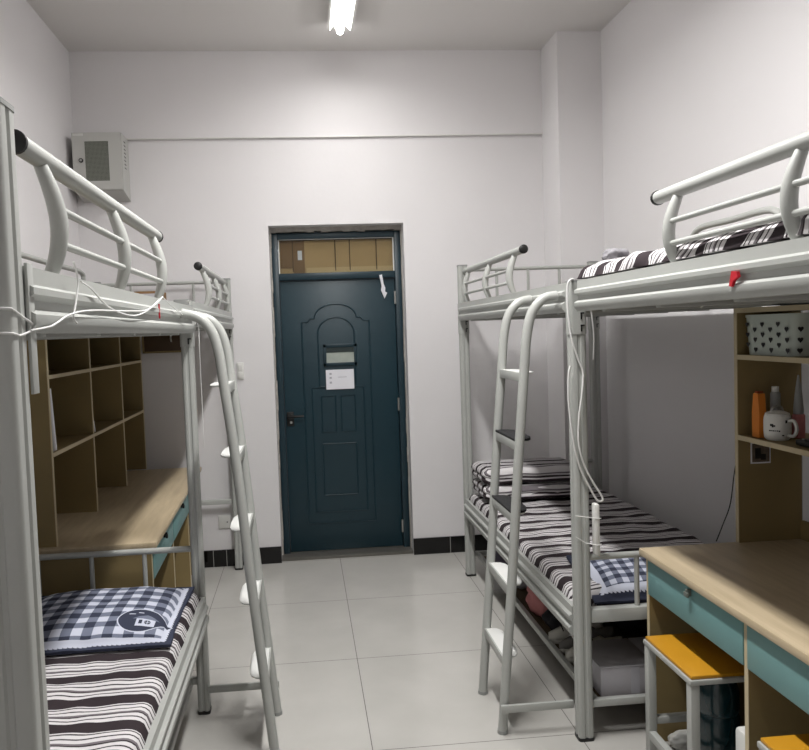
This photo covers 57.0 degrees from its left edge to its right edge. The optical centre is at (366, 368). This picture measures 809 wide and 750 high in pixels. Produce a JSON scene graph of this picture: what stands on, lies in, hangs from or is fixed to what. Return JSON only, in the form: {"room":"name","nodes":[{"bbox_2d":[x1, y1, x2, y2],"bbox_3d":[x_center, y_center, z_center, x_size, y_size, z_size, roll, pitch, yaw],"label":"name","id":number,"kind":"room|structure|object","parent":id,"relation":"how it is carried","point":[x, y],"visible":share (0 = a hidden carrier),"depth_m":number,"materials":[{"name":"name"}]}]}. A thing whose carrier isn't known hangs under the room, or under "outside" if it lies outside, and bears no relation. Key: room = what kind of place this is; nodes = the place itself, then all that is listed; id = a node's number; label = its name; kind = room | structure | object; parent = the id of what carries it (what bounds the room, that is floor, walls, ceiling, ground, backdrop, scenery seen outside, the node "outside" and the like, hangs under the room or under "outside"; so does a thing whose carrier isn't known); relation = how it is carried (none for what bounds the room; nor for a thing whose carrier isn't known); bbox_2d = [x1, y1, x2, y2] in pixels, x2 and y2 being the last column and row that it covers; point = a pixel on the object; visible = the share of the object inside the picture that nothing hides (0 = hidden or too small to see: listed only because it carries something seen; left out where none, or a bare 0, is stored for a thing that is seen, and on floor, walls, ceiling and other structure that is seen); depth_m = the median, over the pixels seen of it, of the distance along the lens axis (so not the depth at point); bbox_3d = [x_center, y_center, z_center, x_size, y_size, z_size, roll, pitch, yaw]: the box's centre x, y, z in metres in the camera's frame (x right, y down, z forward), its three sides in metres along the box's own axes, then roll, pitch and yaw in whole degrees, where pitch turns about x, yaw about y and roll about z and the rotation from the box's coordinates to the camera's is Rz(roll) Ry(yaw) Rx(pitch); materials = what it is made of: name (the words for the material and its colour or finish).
{"room":"dormitory room","nodes":[
{"label":"dormitory room","id":0,"kind":"room"},
{"bbox_2d":[0,0,80,278],"bbox_3d":[-1.687,-0.194,1.932,0.120,3.480,6.340,-2,3,-5],"label":"wall","id":1,"kind":"structure","parent":0,"point":[34,64],"depth_m":4.20,"materials":[{"name":"paint"}]},
{"bbox_2d":[167,676,196,749],"bbox_3d":[-1.037,1.381,2.165,0.820,0.035,1.921,-2,3,-5],"label":"bed rail","id":2,"kind":"object","parent":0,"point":[193,680],"depth_m":2.87,"materials":[{"name":"grey metal"}]},
{"bbox_2d":[77,135,548,553],"bbox_3d":[-0.174,-0.415,5.237,3.465,3.480,0.240,-2,3,-5],"label":"wall","id":3,"kind":"structure","parent":0,"point":[455,200],"depth_m":5.11,"materials":[{"name":"paint"}]},
{"bbox_2d":[71,132,130,202],"bbox_3d":[-1.718,-1.304,4.834,0.308,0.405,0.210,-2,3,-5],"label":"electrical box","id":4,"kind":"object","parent":3,"relation":"attached to","point":[102,158],"visible":0.92,"depth_m":4.74,"materials":[{"name":"grey"}]},
{"bbox_2d":[142,333,180,353],"bbox_3d":[-1.362,-0.173,4.995,0.280,0.135,0.060,-2,3,-5],"label":"board","id":5,"kind":"object","parent":3,"relation":"attached to","point":[169,343],"visible":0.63,"depth_m":5.00,"materials":[{"name":"brown wood"}]},
{"bbox_2d":[218,515,230,528],"bbox_3d":[-0.972,1.052,5.111,0.080,0.090,0.014,-2,3,-5],"label":"wall socket","id":6,"kind":"object","parent":3,"relation":"attached to","point":[224,520],"visible":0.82,"depth_m":5.11,"materials":[{"name":"white plastic"}]},
{"bbox_2d":[237,362,243,378],"bbox_3d":[-0.857,0.016,5.070,0.045,0.115,0.017,-2,3,-5],"label":"light switch","id":7,"kind":"object","parent":3,"relation":"attached to","point":[240,366],"visible":1,"depth_m":5.06,"materials":[{"name":"white plastic"}]},
{"bbox_2d":[69,50,542,139],"bbox_3d":[-0.362,-1.853,5.026,3.170,0.575,0.012,-2,3,-5],"label":"wall","id":8,"kind":"structure","parent":3,"relation":"attached to","point":[133,94],"depth_m":5.02,"materials":[{"name":"paint"}]},
{"bbox_2d":[126,133,542,139],"bbox_3d":[-0.352,-1.568,5.030,3.167,0.010,0.008,-2,3,-5],"label":"trim","id":9,"kind":"structure","parent":3,"relation":"attached to","point":[500,133],"depth_m":5.04,"materials":[{"name":"white plastic"}]},
{"bbox_2d":[269,225,412,560],"bbox_3d":[-0.173,0.165,5.260,0.925,2.320,0.190,-2,3,-5],"label":"door","id":10,"kind":"structure","parent":3,"relation":"in","point":[346,457],"depth_m":5.30,"materials":[{"name":"teal paint"}]},
{"bbox_2d":[326,369,353,389],"bbox_3d":[-0.185,0.076,5.290,0.199,0.140,0.002,-2,3,-5],"label":"paper notice","id":11,"kind":"object","parent":10,"relation":"attached to","point":[340,378],"visible":1,"depth_m":5.29,"materials":[{"name":"white paper"}]},
{"bbox_2d":[379,274,386,298],"bbox_3d":[0.122,-0.583,5.276,0.055,0.170,0.030,-2,3,-5],"label":"sticker","id":12,"kind":"object","parent":10,"relation":"attached to","point":[384,293],"visible":1,"depth_m":5.28,"materials":[{"name":"white paper"}]},
{"bbox_2d":[204,534,487,567],"bbox_3d":[-0.251,1.276,5.184,3.170,0.115,0.014,-2,3,-5],"label":"baseboard","id":13,"kind":"structure","parent":3,"relation":"attached to","point":[447,544],"depth_m":5.23,"materials":[{"name":"black tile"}]},
{"bbox_2d":[26,0,630,51],"bbox_3d":[0.035,-2.051,1.992,3.705,0.100,6.340,-2,3,-5],"label":"ceiling","id":14,"kind":"structure","parent":0,"point":[79,25],"depth_m":4.57,"materials":[{"name":"white paint"}]},
{"bbox_2d":[327,0,357,34],"bbox_3d":[-0.109,-2.057,3.954,0.160,0.075,1.239,-2,3,-5],"label":"ceiling lamp","id":15,"kind":"object","parent":14,"relation":"attached to","point":[341,13],"visible":1,"depth_m":4.35,"materials":[{"name":"white plastic"}]},
{"bbox_2d":[173,544,675,749],"bbox_3d":[0.146,1.514,2.337,3.705,0.100,6.670,-2,3,-5],"label":"floor","id":16,"kind":"structure","parent":0,"point":[383,652],"depth_m":3.48,"materials":[{"name":"tile"}]},
{"bbox_2d":[0,97,211,749],"bbox_3d":[-1.056,0.535,2.116,0.926,1.961,1.970,-2,3,-5],"label":"bunk bed","id":17,"kind":"object","parent":16,"relation":"on","point":[46,296],"visible":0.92,"depth_m":1.28,"materials":[{"name":"grey paint"}]},
{"bbox_2d":[0,307,35,336],"bbox_3d":[-0.552,-0.074,1.167,0.044,0.048,0.106,0,3,29],"label":"rope","id":18,"kind":"object","parent":17,"relation":"attached to","point":[1,308],"visible":1,"depth_m":1.16,"materials":[{"name":"white"}]},
{"bbox_2d":[73,262,78,323],"bbox_3d":[-0.554,-0.144,1.419,0.004,0.120,0.044,-2,3,-5],"label":"rope","id":19,"kind":"object","parent":17,"relation":"attached to","point":[74,264],"visible":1,"depth_m":1.42,"materials":[{"name":"white fabric"}]},
{"bbox_2d":[30,281,162,331],"bbox_3d":[-0.588,-0.143,1.762,0.016,0.113,1.119,-2,3,-5],"label":"rope","id":20,"kind":"object","parent":17,"relation":"hanging from","point":[85,284],"visible":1,"depth_m":1.59,"materials":[{"name":"white"}]},
{"bbox_2d":[45,592,200,749],"bbox_3d":[-1.031,0.998,2.159,0.851,0.078,1.793,-2,3,-5],"label":"mattress","id":21,"kind":"object","parent":17,"relation":"on","point":[107,700],"visible":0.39,"depth_m":2.20,"materials":[{"name":"white fabric"}]},
{"bbox_2d":[41,586,194,655],"bbox_3d":[-0.993,0.895,2.742,0.633,0.069,0.575,-2,3,-5],"label":"pillow","id":22,"kind":"object","parent":21,"relation":"on","point":[107,619],"visible":0.83,"depth_m":2.62,"materials":[{"name":"fabric"}]},
{"bbox_2d":[163,297,203,444],"bbox_3d":[-0.657,0.053,2.718,0.005,0.594,0.785,-2,3,-5],"label":"rope","id":23,"kind":"object","parent":17,"relation":"hanging from","point":[163,297],"visible":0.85,"depth_m":3.10,"materials":[{"name":"white"}]},
{"bbox_2d":[180,308,282,749],"bbox_3d":[-0.519,0.612,2.915,0.306,1.692,0.362,-2,3,-5],"label":"ladder","id":24,"kind":"object","parent":17,"relation":"attached to","point":[262,664],"visible":1,"depth_m":2.79,"materials":[{"name":"silver metal"}]},
{"bbox_2d":[39,467,201,595],"bbox_3d":[-1.332,1.069,4.040,0.705,0.720,1.815,-2,3,-6],"label":"desk","id":25,"kind":"object","parent":16,"relation":"on","point":[152,511],"visible":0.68,"depth_m":3.50,"materials":[{"name":"brown wood"}]},
{"bbox_2d":[26,336,146,547],"bbox_3d":[-1.572,0.270,4.012,0.352,0.894,1.826,-2,3,-5],"label":"bookcase","id":26,"kind":"object","parent":25,"relation":"on","point":[98,381],"visible":0.72,"depth_m":3.74,"materials":[{"name":"beige wood"}]},
{"bbox_2d":[50,389,56,449],"bbox_3d":[-1.468,0.225,3.194,0.245,0.270,0.050,-2,3,-5],"label":"notebook","id":27,"kind":"object","parent":26,"relation":"on","point":[50,389],"visible":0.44,"depth_m":3.20,"materials":[{"name":"white paper"}]},
{"bbox_2d":[21,252,242,569],"bbox_3d":[-1.240,0.410,4.057,0.926,2.028,1.905,-2,3,-5],"label":"bed","id":28,"kind":"object","parent":16,"relation":"on","point":[224,317],"visible":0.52,"depth_m":4.70,"materials":[{"name":"grey paint"}]},
{"bbox_2d":[135,291,166,299],"bbox_3d":[-1.347,-0.371,4.665,0.160,0.216,0.202,-2,3,-5],"label":"carton","id":29,"kind":"object","parent":28,"relation":"on","point":[148,293],"visible":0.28,"depth_m":4.56,"materials":[{"name":"brown cardboard"}]},
{"bbox_2d":[173,299,190,304],"bbox_3d":[-1.152,-0.352,4.684,0.090,0.162,0.140,-2,3,-5],"label":"box","id":30,"kind":"object","parent":28,"relation":"on","point":[181,301],"visible":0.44,"depth_m":4.61,"materials":[{"name":"grey plastic"}]},
{"bbox_2d":[457,206,802,741],"bbox_3d":[1.141,0.340,3.773,0.926,2.028,2.031,-2,3,-5],"label":"bunk bed","id":31,"kind":"object","parent":16,"relation":"on","point":[577,615],"depth_m":3.04,"materials":[{"name":"grey paint"}]},
{"bbox_2d":[495,551,507,564],"bbox_3d":[0.874,1.093,4.412,0.261,0.224,0.370,-2,3,-5],"label":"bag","id":32,"kind":"object","parent":31,"relation":"on","point":[498,558],"visible":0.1,"depth_m":4.32,"materials":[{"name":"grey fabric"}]},
{"bbox_2d":[516,579,526,588],"bbox_3d":[0.895,1.145,4.159,0.198,0.144,0.156,-2,3,-5],"label":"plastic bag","id":33,"kind":"object","parent":31,"relation":"on","point":[522,585],"visible":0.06,"depth_m":4.10,"materials":[{"name":"black plastic"}]},
{"bbox_2d":[478,291,573,735],"bbox_3d":[0.617,0.556,3.023,0.295,1.714,0.376,-2,3,-5],"label":"ladder","id":34,"kind":"object","parent":31,"relation":"attached to","point":[511,507],"visible":1,"depth_m":2.89,"materials":[{"name":"grey metal"}]},
{"bbox_2d":[526,586,547,616],"bbox_3d":[0.942,1.150,3.777,0.233,0.171,0.285,-2,3,-5],"label":"cloth bag","id":35,"kind":"object","parent":31,"relation":"on","point":[535,604],"visible":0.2,"depth_m":3.73,"materials":[{"name":"red"}]},
{"bbox_2d":[542,609,561,629],"bbox_3d":[0.948,1.187,3.547,0.220,0.118,0.112,-2,3,-5],"label":"bag","id":36,"kind":"object","parent":31,"relation":"on","point":[548,617],"visible":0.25,"depth_m":3.51,"materials":[{"name":"black fabric"}]},
{"bbox_2d":[475,550,646,706],"bbox_3d":[1.180,1.219,3.839,0.820,0.035,1.954,-2,3,-5],"label":"tray","id":37,"kind":"object","parent":31,"relation":"on","point":[537,623],"depth_m":3.45,"materials":[{"name":"grey paint"}]},
{"bbox_2d":[548,622,602,643],"bbox_3d":[0.961,1.201,3.406,0.250,0.105,0.077,-2,3,-5],"label":"shoe","id":38,"kind":"object","parent":31,"relation":"on","point":[558,634],"visible":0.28,"depth_m":3.39,"materials":[{"name":"grey"}]},
{"bbox_2d":[566,278,603,501],"bbox_3d":[0.803,0.083,2.749,0.130,0.833,0.033,-2,3,-5],"label":"cable","id":39,"kind":"object","parent":31,"relation":"hanging from","point":[571,279],"visible":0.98,"depth_m":2.73,"materials":[{"name":"white plastic"}]},
{"bbox_2d":[559,626,613,653],"bbox_3d":[0.979,1.205,3.309,0.250,0.105,0.074,-2,3,-5],"label":"shoe","id":40,"kind":"object","parent":31,"relation":"on","point":[567,643],"visible":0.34,"depth_m":3.29,"materials":[{"name":"grey"}]},
{"bbox_2d":[469,486,704,605],"bbox_3d":[1.147,0.836,3.846,0.864,0.078,1.810,-2,3,-5],"label":"mattress","id":41,"kind":"object","parent":31,"relation":"on","point":[545,526],"visible":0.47,"depth_m":3.71,"materials":[{"name":"fabric"}]},
{"bbox_2d":[472,478,569,499],"bbox_3d":[0.975,0.715,4.525,0.603,0.092,0.364,-2,3,-5],"label":"quilt","id":42,"kind":"object","parent":41,"relation":"on","point":[530,490],"visible":0.58,"depth_m":4.36,"materials":[{"name":"fabric"}]},
{"bbox_2d":[471,457,569,484],"bbox_3d":[0.969,0.617,4.529,0.607,0.101,0.355,-2,3,-5],"label":"quilt","id":43,"kind":"object","parent":42,"relation":"on","point":[542,469],"visible":0.77,"depth_m":4.37,"materials":[{"name":"white fabric"}]},
{"bbox_2d":[566,552,646,604],"bbox_3d":[1.190,0.834,3.066,0.624,0.114,0.393,-2,3,-1],"label":"pillow","id":44,"kind":"object","parent":41,"relation":"on","point":[615,576],"visible":0.31,"depth_m":2.96,"materials":[{"name":"fabric"}]},
{"bbox_2d":[565,636,621,662],"bbox_3d":[0.983,1.210,3.208,0.250,0.105,0.074,-2,3,-5],"label":"shoe","id":45,"kind":"object","parent":31,"relation":"on","point":[569,654],"visible":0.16,"depth_m":3.20,"materials":[{"name":"grey"}]},
{"bbox_2d":[592,637,645,696],"bbox_3d":[1.117,1.207,3.032,0.436,0.119,0.251,-2,3,-5],"label":"carton","id":46,"kind":"object","parent":31,"relation":"on","point":[618,665],"visible":0.38,"depth_m":2.92,"materials":[{"name":"grey cardboard"}]},
{"bbox_2d":[613,619,646,633],"bbox_3d":[1.278,1.107,3.873,0.454,0.222,1.114,-2,3,-5],"label":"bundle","id":47,"kind":"object","parent":31,"relation":"on","point":[630,626],"visible":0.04,"depth_m":3.41,"materials":[{"name":"black fabric"}]},
{"bbox_2d":[668,729,686,749],"bbox_3d":[1.194,1.374,2.764,0.148,0.063,0.066,-2,3,-5],"label":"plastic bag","id":48,"kind":"object","parent":16,"relation":"on","point":[678,739],"visible":0.47,"depth_m":2.74,"materials":[{"name":"white plastic"}]},
{"bbox_2d":[574,131,808,311],"bbox_3d":[1.312,0.470,1.806,0.926,1.956,1.978,-2,3,-5],"label":"bed","id":49,"kind":"object","parent":16,"relation":"on","point":[773,274],"visible":0.99,"depth_m":1.76,"materials":[{"name":"grey paint"}]},
{"bbox_2d":[729,271,740,286],"bbox_3d":[0.830,-0.202,1.674,0.008,0.035,0.035,-2,3,-5],"label":"ribbon","id":50,"kind":"object","parent":49,"relation":"attached to","point":[735,275],"visible":1,"depth_m":1.67,"materials":[{"name":"red fabric"}]},
{"bbox_3d":[1.283,-0.254,1.783,0.842,0.089,1.846,-2,3,-5],"label":"mattress","id":51,"kind":"object","parent":49,"relation":"on","visible":0},
{"bbox_2d":[577,214,808,278],"bbox_3d":[1.245,-0.346,1.846,0.809,0.092,1.858,-2,3,-5],"label":"quilt","id":52,"kind":"object","parent":51,"relation":"on","point":[774,232],"visible":0.44,"depth_m":1.88,"materials":[{"name":"fabric"}]},
{"bbox_2d":[601,248,628,259],"bbox_3d":[0.892,-0.405,2.650,0.090,0.047,0.104,-2,3,-5],"label":"cushion","id":53,"kind":"object","parent":52,"relation":"on","point":[611,253],"visible":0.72,"depth_m":2.61,"materials":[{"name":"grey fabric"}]},
{"bbox_2d":[643,632,744,749],"bbox_3d":[1.163,1.191,2.545,0.284,0.452,0.330,-2,3,-5],"label":"stool","id":54,"kind":"object","parent":16,"relation":"on","point":[696,659],"visible":0.59,"depth_m":2.52,"materials":[{"name":"yellow laminate"}]},
{"bbox_2d":[700,683,739,749],"bbox_3d":[1.195,1.214,2.534,0.144,0.405,0.144,-2,3,-5],"label":"trash can","id":55,"kind":"object","parent":16,"relation":"on","point":[719,703],"visible":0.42,"depth_m":2.47,"materials":[{"name":"teal"}]},
{"bbox_2d":[639,539,808,749],"bbox_3d":[1.474,1.070,1.898,0.720,0.738,1.890,-2,3,-5],"label":"desk","id":56,"kind":"object","parent":16,"relation":"on","point":[749,599],"visible":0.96,"depth_m":2.34,"materials":[{"name":"brown wood"}]},
{"bbox_2d":[733,304,808,542],"bbox_3d":[1.596,0.254,1.884,0.260,0.882,1.858,-2,3,-5],"label":"bookcase","id":57,"kind":"object","parent":56,"relation":"on","point":[768,496],"visible":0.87,"depth_m":2.79,"materials":[{"name":"beige wood"}]},
{"bbox_2d":[716,468,734,541],"bbox_3d":[1.366,0.475,2.813,0.091,0.361,0.012,-2,3,6],"label":"cable","id":58,"kind":"object","parent":57,"relation":"hanging from","point":[734,468],"visible":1,"depth_m":2.82,"materials":[{"name":"black plastic"}]},
{"bbox_2d":[752,391,765,437],"bbox_3d":[1.429,0.165,2.705,0.027,0.168,0.045,-2,3,-5],"label":"bottle","id":59,"kind":"object","parent":57,"relation":"on","point":[758,404],"visible":0.98,"depth_m":2.69,"materials":[{"name":"orange plastic"}]},
{"bbox_2d":[750,443,770,463],"bbox_3d":[1.480,0.315,2.789,0.078,0.082,0.004,-2,3,-5],"label":"picture","id":60,"kind":"object","parent":57,"relation":"attached to","point":[759,453],"visible":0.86,"depth_m":2.79,"materials":[{"name":"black paper"}]},
{"bbox_2d":[770,386,780,409],"bbox_3d":[1.494,0.155,2.715,0.034,0.182,0.034,-2,3,-5],"label":"bottle","id":61,"kind":"object","parent":57,"relation":"on","point":[775,396],"visible":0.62,"depth_m":2.70,"materials":[{"name":"grey plastic"}]},
{"bbox_2d":[745,313,808,356],"bbox_3d":[1.515,-0.122,2.617,0.230,0.145,0.296,-2,3,-5],"label":"storage bin","id":62,"kind":"object","parent":57,"relation":"on","point":[787,334],"visible":1,"depth_m":2.54,"materials":[{"name":"grey plastic"}]},
{"bbox_2d":[763,405,798,440],"bbox_3d":[1.460,0.191,2.624,0.088,0.123,0.117,-2,3,-5],"label":"mug","id":63,"kind":"object","parent":57,"relation":"on","point":[777,424],"visible":1,"depth_m":2.60,"materials":[{"name":"white ceramic"}]},
{"bbox_2d":[792,375,804,437],"bbox_3d":[1.546,0.135,2.658,0.042,0.225,0.042,-2,3,-5],"label":"bottle","id":64,"kind":"object","parent":57,"relation":"on","point":[798,414],"visible":0.9,"depth_m":2.65,"materials":[{"name":"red plastic"}]},
{"bbox_2d":[796,439,808,447],"bbox_3d":[1.483,0.247,2.473,0.060,0.024,0.090,-2,3,-5],"label":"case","id":65,"kind":"object","parent":57,"relation":"on","point":[801,442],"visible":1,"depth_m":2.48,"materials":[{"name":"black plastic"}]},
{"bbox_2d":[736,726,744,749],"bbox_3d":[1.190,1.266,2.257,0.092,0.330,0.105,-2,3,-5],"label":"pack","id":66,"kind":"object","parent":16,"relation":"on","point":[740,731],"visible":0.22,"depth_m":2.27,"materials":[{"name":"white plastic"}]},
{"bbox_2d":[757,734,808,749],"bbox_3d":[1.221,1.223,1.873,0.284,0.452,0.330,-2,3,-5],"label":"stool","id":67,"kind":"object","parent":16,"relation":"on","point":[799,741],"visible":1,"depth_m":1.98,"materials":[{"name":"yellow laminate"}]},
{"bbox_2d":[541,31,608,492],"bbox_3d":[1.428,-0.464,5.087,0.295,3.480,0.330,-2,3,-5],"label":"wall pillar","id":68,"kind":"structure","parent":0,"point":[572,139],"depth_m":4.90,"materials":[{"name":"paint"}]},
{"bbox_2d":[601,0,808,543],"bbox_3d":[1.882,-0.335,2.233,0.120,3.480,6.340,-2,3,-5],"label":"wall","id":69,"kind":"structure","parent":0,"point":[691,88],"depth_m":3.89,"materials":[{"name":"paint"}]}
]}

